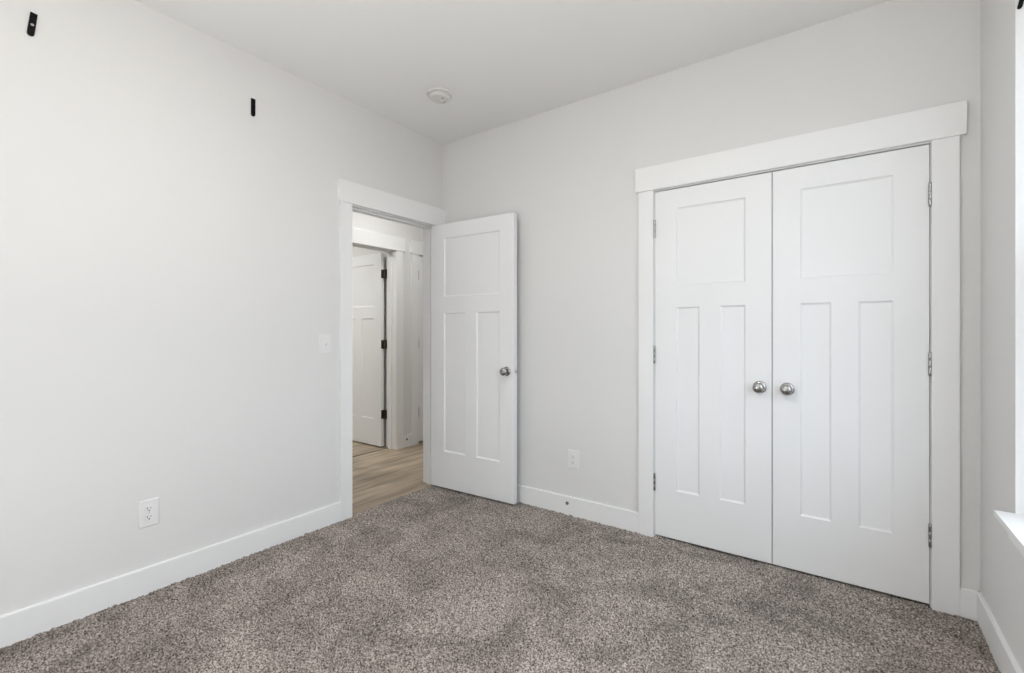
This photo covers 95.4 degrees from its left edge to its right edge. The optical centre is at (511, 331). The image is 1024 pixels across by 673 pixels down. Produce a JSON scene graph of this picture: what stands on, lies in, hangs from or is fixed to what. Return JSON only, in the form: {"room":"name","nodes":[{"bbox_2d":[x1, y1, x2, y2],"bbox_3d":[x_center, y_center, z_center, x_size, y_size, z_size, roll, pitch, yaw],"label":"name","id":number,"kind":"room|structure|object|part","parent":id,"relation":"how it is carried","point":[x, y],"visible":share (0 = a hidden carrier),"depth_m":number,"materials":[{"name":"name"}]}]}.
{"room":"empty bedroom","nodes":[
{"label":"empty bedroom","id":0,"kind":"room"},
{"bbox_2d":[0,0,442,615],"bbox_3d":[-1.100,-0.103,3.119,0.120,2.831,5.200,0,0,36],"label":"wall","id":1,"kind":"structure","parent":0,"point":[169,250],"depth_m":2.20,"materials":[{"name":"white paint"}]},
{"bbox_2d":[27,11,37,36],"bbox_3d":[-1.919,-1.230,1.863,0.010,0.097,0.030,0,0,36],"label":"wall hook","id":2,"kind":"object","parent":1,"relation":"attached to","point":[32,21],"visible":1,"depth_m":1.86,"materials":[{"name":"black metal"}]},
{"bbox_2d":[138,497,158,528],"bbox_3d":[-1.696,0.847,2.175,0.009,0.124,0.079,0,0,36],"label":"wall outlet","id":3,"kind":"object","parent":1,"relation":"attached to","point":[148,510],"visible":1,"depth_m":2.17,"materials":[{"name":"white plastic"}]},
{"bbox_2d":[144,514,153,520],"bbox_3d":[-1.695,0.866,2.174,0.005,0.028,0.034,0,0,36],"label":"receptacle","id":4,"kind":"object","parent":3,"relation":"attached to","point":[147,517],"depth_m":2.17,"materials":[{"name":"grey plastic"}]},
{"bbox_2d":[145,505,153,512],"bbox_3d":[-1.695,0.827,2.174,0.005,0.028,0.034,0,0,36],"label":"receptacle","id":5,"kind":"object","parent":3,"relation":"attached to","point":[148,508],"depth_m":2.17,"materials":[{"name":"grey plastic"}]},
{"bbox_2d":[0,502,339,647],"bbox_3d":[-1.790,1.169,2.041,0.014,0.147,2.344,0,0,36],"label":"baseboard","id":6,"kind":"structure","parent":1,"relation":"attached to","point":[24,623],"depth_m":2.17,"materials":[{"name":"white paint"}]},
{"bbox_2d":[251,98,255,116],"bbox_3d":[-1.423,-1.232,2.559,0.007,0.096,0.021,0,-1,36],"label":"wall hook","id":7,"kind":"object","parent":1,"relation":"attached to","point":[252,99],"visible":1,"depth_m":2.56,"materials":[{"name":"black metal"}]},
{"bbox_2d":[319,334,330,353],"bbox_3d":[-1.163,0.074,2.910,0.019,0.124,0.079,0,0,36],"label":"light switch","id":8,"kind":"object","parent":1,"relation":"attached to","point":[324,339],"visible":1,"depth_m":2.91,"materials":[{"name":"white plastic"}]},
{"bbox_2d":[338,178,445,520],"bbox_3d":[-0.889,0.121,3.413,0.172,2.206,0.975,0,0,36],"label":"door frame","id":9,"kind":"structure","parent":1,"relation":"attached to","point":[352,196],"depth_m":3.09,"materials":[{"name":"white paint"}]},
{"bbox_3d":[-1.080,0.192,3.028,0.018,2.064,0.087,0,0,36],"label":"casing","id":10,"kind":"part","parent":9,"relation":"part of","materials":[{"name":"white paint"}]},
{"bbox_3d":[-0.883,0.195,3.417,0.035,2.058,0.768,0,0,36],"label":"stop moulding","id":11,"kind":"part","parent":9,"relation":"part of","materials":[{"name":"white paint"}]},
{"bbox_3d":[-0.827,-0.910,3.374,0.026,0.142,0.966,0,0,36],"label":"head casing","id":12,"kind":"part","parent":9,"relation":"part of","materials":[{"name":"white paint"}]},
{"bbox_3d":[-0.692,0.192,3.806,0.018,2.064,0.079,0,0,36],"label":"casing","id":13,"kind":"part","parent":9,"relation":"part of","materials":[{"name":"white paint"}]},
{"bbox_2d":[432,212,517,503],"bbox_3d":[-0.295,0.184,3.457,0.792,2.030,0.158,0,0,33],"label":"door","id":14,"kind":"structure","parent":1,"relation":"in","point":[474,261],"depth_m":3.42,"materials":[{"name":"white paint"}]},
{"bbox_3d":[-0.428,0.388,3.544,0.208,1.067,0.035,0,0,33],"label":"panel","id":15,"kind":"part","parent":14,"relation":"part of","materials":[{"name":"white paint"}]},
{"bbox_3d":[-0.296,-0.496,3.458,0.522,0.450,0.035,0,0,33],"label":"panel","id":16,"kind":"part","parent":14,"relation":"part of","materials":[{"name":"white paint"}]},
{"bbox_3d":[-0.165,0.388,3.372,0.208,1.067,0.035,0,0,33],"label":"panel","id":17,"kind":"part","parent":14,"relation":"part of","materials":[{"name":"white paint"}]},
{"bbox_3d":[-0.055,0.277,3.239,0.056,0.056,0.055,0,0,33],"label":"knob","id":18,"kind":"part","parent":14,"relation":"part of","materials":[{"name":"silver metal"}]},
{"bbox_2d":[352,247,385,445],"bbox_3d":[-2.572,-0.103,4.979,2.160,2.831,3.890,0,0,36],"label":"wall","id":19,"kind":"structure","parent":0,"point":[356,251],"depth_m":4.97,"materials":[{"name":"white paint"}]},
{"bbox_2d":[352,211,422,435],"bbox_3d":[-1.609,-0.103,4.363,0.122,2.831,3.770,0,0,36],"label":"wall","id":20,"kind":"structure","parent":0,"point":[360,221],"depth_m":4.93,"materials":[{"name":"white paint"}]},
{"bbox_2d":[352,253,386,446],"bbox_3d":[-1.670,0.187,5.077,0.803,2.030,0.102,0,0,36],"label":"door","id":21,"kind":"structure","parent":20,"relation":"in","point":[369,273],"depth_m":5.01,"materials":[{"name":"white paint"}]},
{"bbox_3d":[-1.797,0.391,5.202,0.204,1.067,0.035,0,0,36],"label":"panel","id":22,"kind":"part","parent":21,"relation":"part of","materials":[{"name":"white paint"}]},
{"bbox_3d":[-1.671,-0.493,5.111,0.516,0.450,0.035,0,0,36],"label":"panel","id":23,"kind":"part","parent":21,"relation":"part of","materials":[{"name":"white paint"}]},
{"bbox_3d":[-1.544,0.391,5.020,0.204,1.067,0.035,0,0,36],"label":"panel","id":24,"kind":"part","parent":21,"relation":"part of","materials":[{"name":"white paint"}]},
{"bbox_3d":[-1.342,0.867,4.880,0.041,0.090,0.041,0,0,36],"label":"hinge plate","id":25,"kind":"part","parent":21,"relation":"part of","materials":[{"name":"brown metal"}]},
{"bbox_3d":[-1.342,0.132,4.880,0.041,0.090,0.041,0,0,36],"label":"hinge plate","id":26,"kind":"part","parent":21,"relation":"part of","materials":[{"name":"brown metal"}]},
{"bbox_3d":[-1.342,-0.608,4.880,0.041,0.090,0.041,0,0,36],"label":"hinge plate","id":27,"kind":"part","parent":21,"relation":"part of","materials":[{"name":"brown metal"}]},
{"bbox_2d":[352,227,404,449],"bbox_3d":[-1.485,0.121,4.537,0.174,2.206,1.006,0,0,36],"label":"door frame","id":28,"kind":"structure","parent":20,"relation":"attached to","point":[394,247],"depth_m":4.83,"materials":[{"name":"white paint"}]},
{"bbox_3d":[-1.486,0.195,4.538,0.035,2.058,0.768,0,0,36],"label":"stop moulding","id":29,"kind":"part","parent":28,"relation":"part of","materials":[{"name":"white paint"}]},
{"bbox_3d":[-1.425,-0.910,4.494,0.026,0.142,1.006,0,0,36],"label":"head casing","id":30,"kind":"part","parent":28,"relation":"part of","materials":[{"name":"white paint"}]},
{"bbox_3d":[-1.290,0.192,4.929,0.018,2.064,0.085,0,0,36],"label":"casing","id":31,"kind":"part","parent":28,"relation":"part of","materials":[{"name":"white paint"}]},
{"bbox_3d":[-1.174,0.192,4.851,0.018,2.064,0.093,0,0,36],"label":"casing","id":32,"kind":"part","parent":28,"relation":"part of","materials":[{"name":"white paint"}]},
{"bbox_2d":[403,434,411,447],"bbox_3d":[-1.865,1.169,3.889,0.014,0.147,2.702,0,0,36],"label":"baseboard","id":33,"kind":"structure","parent":20,"relation":"attached to","point":[406,443],"depth_m":4.93,"materials":[{"name":"white paint"}]},
{"bbox_2d":[410,240,422,445],"bbox_3d":[-0.841,0.121,5.413,0.148,2.206,1.006,0,0,36],"label":"door frame","id":34,"kind":"structure","parent":20,"relation":"attached to","point":[416,247],"depth_m":5.02,"materials":[{"name":"white paint"}]},
{"bbox_3d":[-1.049,0.192,5.025,0.018,2.064,0.093,0,0,36],"label":"casing","id":35,"kind":"part","parent":34,"relation":"part of","materials":[{"name":"white paint"}]},
{"bbox_3d":[-0.792,-0.910,5.378,0.026,0.142,1.006,0,0,36],"label":"head casing","id":36,"kind":"part","parent":34,"relation":"part of","materials":[{"name":"white paint"}]},
{"bbox_2d":[419,256,422,440],"bbox_3d":[-0.794,0.181,5.374,0.096,2.030,0.771,0,0,36],"label":"door","id":37,"kind":"structure","parent":20,"relation":"in","point":[420,257],"depth_m":5.10,"materials":[{"name":"white paint"}]},
{"bbox_2d":[0,440,1000,672],"bbox_3d":[-0.986,1.260,3.200,6.572,0.104,5.168,0,0,36],"label":"floor","id":38,"kind":"structure","parent":0,"point":[431,579],"depth_m":2.02,"materials":[{"name":"carpet"}]},
{"bbox_2d":[134,0,889,143],"bbox_3d":[-1.080,-1.559,3.178,6.683,0.080,5.320,0,0,36],"label":"ceiling","id":39,"kind":"structure","parent":0,"point":[502,62],"depth_m":2.43,"materials":[{"name":"white paint"}]},
{"bbox_2d":[427,87,452,103],"bbox_3d":[-0.462,-1.500,2.974,0.164,0.038,0.164,0,0,36],"label":"smoke detector","id":40,"kind":"object","parent":39,"relation":"attached to","point":[439,95],"visible":1,"depth_m":2.94,"materials":[{"name":"white plastic"}]},
{"bbox_2d":[443,0,980,591],"bbox_3d":[0.744,-0.103,2.917,3.113,2.831,0.120,0,0,36],"label":"wall","id":41,"kind":"structure","parent":0,"point":[567,172],"depth_m":2.86,"materials":[{"name":"white paint"}]},
{"bbox_2d":[568,449,578,469],"bbox_3d":[0.406,0.845,3.080,0.079,0.124,0.009,0,0,36],"label":"wall outlet","id":42,"kind":"object","parent":41,"relation":"attached to","point":[573,455],"visible":1,"depth_m":3.08,"materials":[{"name":"white plastic"}]},
{"bbox_2d":[653,172,771,563],"bbox_3d":[1.087,0.187,2.582,0.618,2.030,0.096,0,0,36],"label":"door","id":43,"kind":"structure","parent":41,"relation":"in","point":[712,350],"depth_m":2.58,"materials":[{"name":"white paint"}]},
{"bbox_3d":[1.013,0.391,2.672,0.128,1.067,0.035,0,0,36],"label":"panel","id":44,"kind":"part","parent":43,"relation":"part of","materials":[{"name":"white paint"}]},
{"bbox_3d":[1.108,-0.493,2.604,0.362,0.450,0.035,0,0,36],"label":"panel","id":45,"kind":"part","parent":43,"relation":"part of","materials":[{"name":"white paint"}]},
{"bbox_3d":[1.204,0.391,2.536,0.128,1.067,0.035,0,0,36],"label":"panel","id":46,"kind":"part","parent":43,"relation":"part of","materials":[{"name":"white paint"}]},
{"bbox_3d":[1.281,0.290,2.418,0.056,0.056,0.055,0,0,36],"label":"knob","id":47,"kind":"part","parent":43,"relation":"part of","materials":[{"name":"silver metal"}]},
{"bbox_2d":[517,484,977,620],"bbox_3d":[0.713,1.169,2.857,3.095,0.147,0.014,0,0,36],"label":"baseboard","id":48,"kind":"structure","parent":41,"relation":"attached to","point":[621,518],"depth_m":2.98,"materials":[{"name":"white paint"}]},
{"bbox_2d":[635,100,966,615],"bbox_3d":[1.376,0.121,2.449,1.451,2.206,0.146,0,0,36],"label":"door frame","id":49,"kind":"structure","parent":41,"relation":"attached to","point":[941,127],"depth_m":2.04,"materials":[{"name":"white paint"}]},
{"bbox_3d":[0.804,0.192,2.789,0.089,2.064,0.018,0,0,36],"label":"casing","id":50,"kind":"part","parent":49,"relation":"part of","materials":[{"name":"white paint"}]},
{"bbox_3d":[1.341,-0.910,2.400,1.451,0.142,0.026,0,0,36],"label":"head casing","id":51,"kind":"part","parent":49,"relation":"part of","materials":[{"name":"white paint"}]},
{"bbox_3d":[1.880,0.192,2.019,0.089,2.064,0.018,0,0,36],"label":"casing","id":52,"kind":"part","parent":49,"relation":"part of","materials":[{"name":"white paint"}]},
{"bbox_2d":[773,145,931,603],"bbox_3d":[1.592,0.187,2.220,0.618,2.030,0.096,0,0,36],"label":"door","id":53,"kind":"structure","parent":41,"relation":"in","point":[852,359],"depth_m":2.21,"materials":[{"name":"white paint"}]},
{"bbox_3d":[1.383,0.291,2.344,0.056,0.056,0.055,0,0,36],"label":"knob","id":54,"kind":"part","parent":53,"relation":"part of","materials":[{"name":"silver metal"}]},
{"bbox_3d":[1.511,0.391,2.316,0.128,1.067,0.035,0,0,36],"label":"panel","id":55,"kind":"part","parent":53,"relation":"part of","materials":[{"name":"white paint"}]},
{"bbox_3d":[1.606,-0.493,2.248,0.362,0.450,0.035,0,0,36],"label":"panel","id":56,"kind":"part","parent":53,"relation":"part of","materials":[{"name":"white paint"}]},
{"bbox_3d":[1.702,0.391,2.179,0.128,1.067,0.035,0,0,36],"label":"panel","id":57,"kind":"part","parent":53,"relation":"part of","materials":[{"name":"white paint"}]},
{"bbox_2d":[772,178,772,514],"bbox_3d":[1.596,-0.103,2.861,1.663,2.831,0.780,0,0,36],"label":"wall","id":58,"kind":"structure","parent":0,"point":[772,178],"depth_m":3.10,"materials":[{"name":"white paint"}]},
{"bbox_2d":[981,0,1023,672],"bbox_3d":[1.293,-0.103,0.882,0.150,2.831,4.350,0,0,36],"label":"wall","id":59,"kind":"structure","parent":0,"point":[1002,23],"depth_m":1.69,"materials":[{"name":"white paint"}]},
{"bbox_2d":[977,591,1022,672],"bbox_3d":[1.008,1.169,0.625,0.014,0.147,3.300,0,0,36],"label":"baseboard","id":60,"kind":"structure","parent":59,"relation":"attached to","point":[1002,654],"depth_m":1.73,"materials":[{"name":"white paint"}]},
{"bbox_2d":[994,510,1023,555],"bbox_3d":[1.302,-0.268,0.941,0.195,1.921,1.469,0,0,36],"label":"windowsill","id":61,"kind":"structure","parent":59,"relation":"in","point":[1013,523],"depth_m":1.48,"materials":[{"name":"white wood"}]},
{"bbox_2d":[1017,0,1023,8],"bbox_3d":[1.700,-1.125,1.546,0.030,0.095,0.007,0,0,36],"label":"wall hook","id":62,"kind":"object","parent":59,"relation":"attached to","point":[1020,3],"visible":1,"depth_m":1.55,"materials":[{"name":"black metal"}]}
]}

